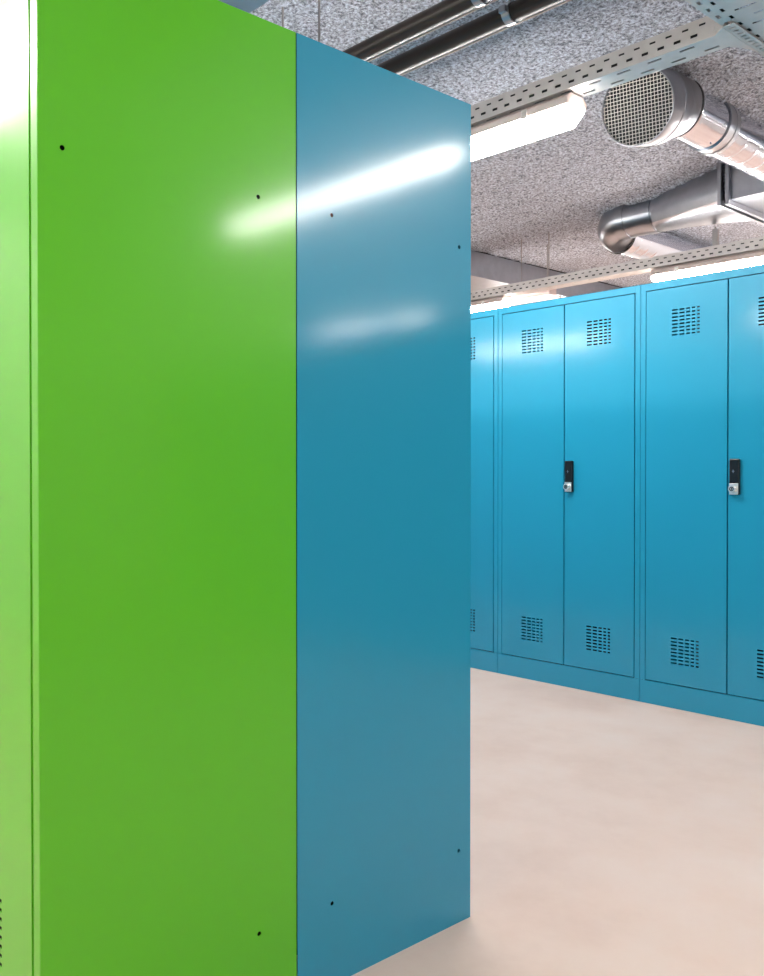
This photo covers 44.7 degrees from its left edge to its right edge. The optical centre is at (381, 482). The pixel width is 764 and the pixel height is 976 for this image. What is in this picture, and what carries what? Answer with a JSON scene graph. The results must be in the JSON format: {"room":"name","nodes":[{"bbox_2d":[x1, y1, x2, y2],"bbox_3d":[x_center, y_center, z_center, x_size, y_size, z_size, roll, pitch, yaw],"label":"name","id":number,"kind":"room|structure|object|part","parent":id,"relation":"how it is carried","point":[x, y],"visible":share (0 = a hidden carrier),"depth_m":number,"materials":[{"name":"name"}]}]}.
{"room":"changing room","nodes":[
{"label":"changing room","id":0,"kind":"room"},
{"bbox_2d":[250,0,763,286],"bbox_3d":[1.794,-1.676,4.018,10.650,0.136,14.600,-1,1,-43],"label":"ceiling","id":1,"kind":"structure","parent":0,"point":[562,184],"depth_m":4.18,"materials":[{"name":"grey concrete"}]},
{"bbox_2d":[219,0,268,12],"bbox_3d":[-0.791,-1.589,3.089,0.235,0.280,6.400,-1,1,-43],"label":"channel","id":2,"kind":"object","parent":1,"relation":"hanging from","point":[248,6],"visible":0.02,"depth_m":2.80,"materials":[{"name":"silver metal"}]},
{"bbox_2d":[282,7,283,26],"bbox_3d":[-0.358,-1.531,3.348,0.020,0.400,0.017,-1,1,-43],"label":"rod","id":3,"kind":"object","parent":1,"relation":"hanging from","point":[282,7],"visible":0.2,"depth_m":3.34,"materials":[{"name":"silver metal"}]},
{"bbox_2d":[318,0,319,41],"bbox_3d":[-0.216,-1.530,3.198,0.020,0.400,0.017,-1,1,-43],"label":"rod","id":4,"kind":"object","parent":1,"relation":"hanging from","point":[318,0],"visible":0.22,"depth_m":3.19,"materials":[{"name":"silver metal"}]},
{"bbox_2d":[342,0,497,61],"bbox_3d":[-0.330,-1.560,3.388,0.090,0.292,6.600,-1,1,-43],"label":"pipe","id":5,"kind":"object","parent":1,"relation":"attached to","point":[444,11],"visible":0.15,"depth_m":2.91,"materials":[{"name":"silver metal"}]},
{"bbox_2d":[376,0,570,75],"bbox_3d":[-0.215,-1.561,3.495,0.090,0.292,6.600,-1,1,-43],"label":"pipe","id":6,"kind":"object","parent":1,"relation":"attached to","point":[512,13],"visible":0.45,"depth_m":2.95,"materials":[{"name":"silver metal"}]},
{"bbox_2d":[510,289,561,305],"bbox_3d":[1.167,-1.378,6.912,0.080,0.070,0.469,-1,1,-43],"label":"lamp","id":7,"kind":"object","parent":1,"relation":"hanging from","point":[541,293],"depth_m":6.92,"materials":[{"name":"beige plastic"}]},
{"bbox_2d":[471,250,622,305],"bbox_3d":[1.054,-1.667,7.750,6.200,0.218,0.658,-1,1,-43],"label":"ventilation duct","id":8,"kind":"object","parent":1,"relation":"attached to","point":[488,270],"visible":0.12,"depth_m":7.31,"materials":[{"name":"silver metal"}]},
{"bbox_2d":[547,244,547,276],"bbox_3d":[1.242,-1.631,6.830,0.080,0.234,0.005,-1,1,-43],"label":"rod","id":9,"kind":"object","parent":1,"relation":"hanging from","point":[547,244],"depth_m":6.84,"materials":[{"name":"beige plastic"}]},
{"bbox_2d":[471,16,728,127],"bbox_3d":[-0.657,-1.540,4.541,0.099,0.406,4.874,-1,1,-43],"label":"cable tray","id":10,"kind":"object","parent":1,"relation":"hanging from","point":[705,42],"visible":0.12,"depth_m":3.00,"materials":[{"name":"metal"}]},
{"bbox_2d":[471,92,586,160],"bbox_3d":[0.147,-1.276,3.697,0.121,0.094,1.524,-1,1,-43],"label":"lamp","id":11,"kind":"object","parent":10,"relation":"attached to","point":[562,113],"visible":0.48,"depth_m":3.26,"materials":[{"name":"beige plastic"}]},
{"bbox_2d":[471,22,704,126],"bbox_3d":[-0.655,-1.368,4.500,0.034,0.058,4.740,-1,1,-43],"label":"power cable","id":12,"kind":"object","parent":10,"relation":"in","point":[695,35],"visible":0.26,"depth_m":3.04,"materials":[{"name":"black rubber"}]},
{"bbox_2d":[471,227,763,301],"bbox_3d":[2.306,-1.548,5.259,0.111,0.406,9.500,-1,1,-43],"label":"cable tray","id":13,"kind":"object","parent":1,"relation":"hanging from","point":[626,272],"visible":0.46,"depth_m":6.02,"materials":[{"name":"metal"}]},
{"bbox_2d":[471,296,511,312],"bbox_3d":[0.394,-1.313,7.280,0.121,0.094,1.524,-1,1,-43],"label":"lamp","id":14,"kind":"object","parent":13,"relation":"attached to","point":[502,301],"visible":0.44,"depth_m":6.78,"materials":[{"name":"beige plastic"}]},
{"bbox_2d":[471,301,510,312],"bbox_3d":[0.394,-1.292,7.280,0.106,0.052,1.524,-1,1,-43],"label":"diffuser","id":15,"kind":"object","parent":14,"relation":"attached to","point":[477,306],"depth_m":6.80,"materials":[{"name":"white"}]},
{"bbox_2d":[471,239,762,297],"bbox_3d":[2.281,-1.375,5.238,0.034,0.058,9.300,-1,1,-43],"label":"power cable","id":16,"kind":"object","parent":13,"relation":"in","point":[761,239],"visible":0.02,"depth_m":5.96,"materials":[{"name":"black rubber"}]},
{"bbox_2d":[650,250,763,281],"bbox_3d":[2.241,-1.293,5.325,0.121,0.094,1.524,-1,1,-43],"label":"lamp","id":17,"kind":"object","parent":13,"relation":"attached to","point":[754,258],"visible":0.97,"depth_m":5.55,"materials":[{"name":"beige plastic"}]},
{"bbox_2d":[597,163,763,266],"bbox_3d":[4.199,-1.618,5.488,4.060,0.280,4.650,-1,1,-43],"label":"ventilation duct","id":18,"kind":"object","parent":1,"relation":"attached to","point":[636,231],"visible":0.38,"depth_m":5.45,"materials":[{"name":"silver metal"}]},
{"bbox_2d":[602,68,763,181],"bbox_3d":[1.559,-1.565,4.265,1.524,0.376,0.316,-1,1,-43],"label":"ventilation duct","id":19,"kind":"object","parent":1,"relation":"hanging from","point":[657,108],"visible":0.99,"depth_m":3.85,"materials":[{"name":"metal"}]},
{"bbox_2d":[603,71,672,145],"bbox_3d":[1.037,-1.525,3.766,0.296,0.293,0.050,0,1,38],"label":"grille","id":20,"kind":"object","parent":19,"relation":"attached to","point":[637,112],"depth_m":3.78,"materials":[{"name":"silver metal"}]},
{"bbox_2d":[685,0,763,56],"bbox_3d":[0.906,-1.515,2.338,5.750,0.412,0.476,-1,1,-43],"label":"cable tray","id":21,"kind":"object","parent":1,"relation":"hanging from","point":[735,35],"visible":0.93,"depth_m":2.65,"materials":[{"name":"metal"}]},
{"bbox_2d":[701,2,763,47],"bbox_3d":[0.807,-1.332,2.481,5.600,0.025,0.025,-1,1,-43],"label":"power cable","id":22,"kind":"object","parent":21,"relation":"in","point":[712,3],"visible":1,"depth_m":2.64,"materials":[{"name":"black rubber"}]},
{"bbox_3d":[1.054,-1.318,2.775,0.238,0.003,0.046,-1,1,-43],"label":"corner plate","id":23,"kind":"part","parent":21,"relation":"part of","materials":[{"name":"metal"}]},
{"bbox_2d":[352,668,763,975],"bbox_3d":[1.794,1.012,4.045,10.650,0.100,14.600,-1,1,-43],"label":"floor","id":24,"kind":"structure","parent":0,"point":[610,835],"depth_m":2.52,"materials":[{"name":"concrete"}]},
{"bbox_2d":[0,0,296,975],"bbox_3d":[-0.631,0.069,1.859,0.532,1.830,0.802,-1,1,-43],"label":"locker","id":25,"kind":"object","parent":24,"relation":"on","point":[148,147],"visible":1,"depth_m":1.53,"materials":[{"name":"green metal"}]},
{"bbox_3d":[-0.662,0.038,1.570,0.018,1.689,0.368,-1,1,-43],"label":"door","id":26,"kind":"part","parent":25,"relation":"part of","materials":[{"name":"green metal"}]},
{"bbox_3d":[-0.789,0.022,1.708,0.022,1.728,0.798,-1,1,-43],"label":"frame","id":27,"kind":"part","parent":25,"relation":"part of","materials":[{"name":"green metal"}]},
{"bbox_2d":[296,33,470,975],"bbox_3d":[-0.242,0.065,2.225,0.532,1.830,0.802,-1,1,-43],"label":"locker","id":28,"kind":"object","parent":24,"relation":"on","point":[383,156],"visible":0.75,"depth_m":1.90,"materials":[{"name":"blue metal"}]},
{"bbox_2d":[470,308,497,672],"bbox_3d":[0.471,0.036,5.104,0.532,1.830,0.802,-1,1,-43],"label":"locker","id":29,"kind":"object","parent":24,"relation":"on","point":[484,324],"visible":0.11,"depth_m":4.72,"materials":[{"name":"blue metal"}]},
{"bbox_3d":[0.760,0.039,4.826,0.494,1.830,0.001,-1,1,-43],"label":"panel","id":30,"kind":"part","parent":29,"relation":"part of","materials":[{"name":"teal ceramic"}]},
{"bbox_2d":[498,285,640,700],"bbox_3d":[1.022,0.042,4.521,0.532,1.830,0.802,-1,1,-43],"label":"locker","id":31,"kind":"object","parent":24,"relation":"on","point":[569,367],"visible":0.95,"depth_m":4.34,"materials":[{"name":"blue metal"}]},
{"bbox_3d":[0.761,0.039,4.824,0.494,1.830,0.001,-1,1,-43],"label":"panel","id":32,"kind":"part","parent":31,"relation":"part of","materials":[{"name":"blue metal"}]},
{"bbox_3d":[0.733,0.008,4.505,0.018,1.689,0.368,-1,1,-43],"label":"door","id":33,"kind":"part","parent":31,"relation":"part of","materials":[{"name":"blue metal"}]},
{"bbox_3d":[0.859,0.018,4.320,0.016,0.031,0.031,-1,1,-43],"label":"lock knob","id":34,"kind":"part","parent":31,"relation":"part of","materials":[{"name":"silver metal"}]},
{"bbox_3d":[0.991,0.011,4.232,0.018,1.689,0.368,-1,1,-43],"label":"door","id":35,"kind":"part","parent":31,"relation":"part of","materials":[{"name":"blue metal"}]},
{"bbox_3d":[1.311,0.044,4.242,0.494,1.830,0.001,-1,1,-43],"label":"panel","id":36,"kind":"part","parent":31,"relation":"part of","materials":[{"name":"blue metal"}]},
{"bbox_2d":[639,264,763,726],"bbox_3d":[1.573,0.048,3.937,0.532,1.830,0.802,-1,1,-43],"label":"locker","id":37,"kind":"object","parent":24,"relation":"on","point":[702,344],"visible":1,"depth_m":3.85,"materials":[{"name":"blue metal"}]},
{"bbox_3d":[1.312,0.044,4.241,0.494,1.830,0.001,-1,1,-43],"label":"panel","id":38,"kind":"part","parent":37,"relation":"part of","materials":[{"name":"blue metal"}]},
{"bbox_3d":[1.284,0.014,3.922,0.018,1.689,0.368,-1,1,-43],"label":"door","id":39,"kind":"part","parent":37,"relation":"part of","materials":[{"name":"blue metal"}]},
{"bbox_3d":[1.410,0.024,3.737,0.016,0.031,0.031,-1,1,-43],"label":"lock knob","id":40,"kind":"part","parent":37,"relation":"part of","materials":[{"name":"silver metal"}]},
{"bbox_3d":[1.418,0.024,3.742,0.002,0.045,0.038,-1,1,-43],"label":"lock plate","id":41,"kind":"part","parent":37,"relation":"part of","materials":[{"name":"silver metal"}]},
{"bbox_3d":[1.542,0.017,3.649,0.018,1.689,0.368,-1,1,-43],"label":"door","id":42,"kind":"part","parent":37,"relation":"part of","materials":[{"name":"blue metal"}]}
]}

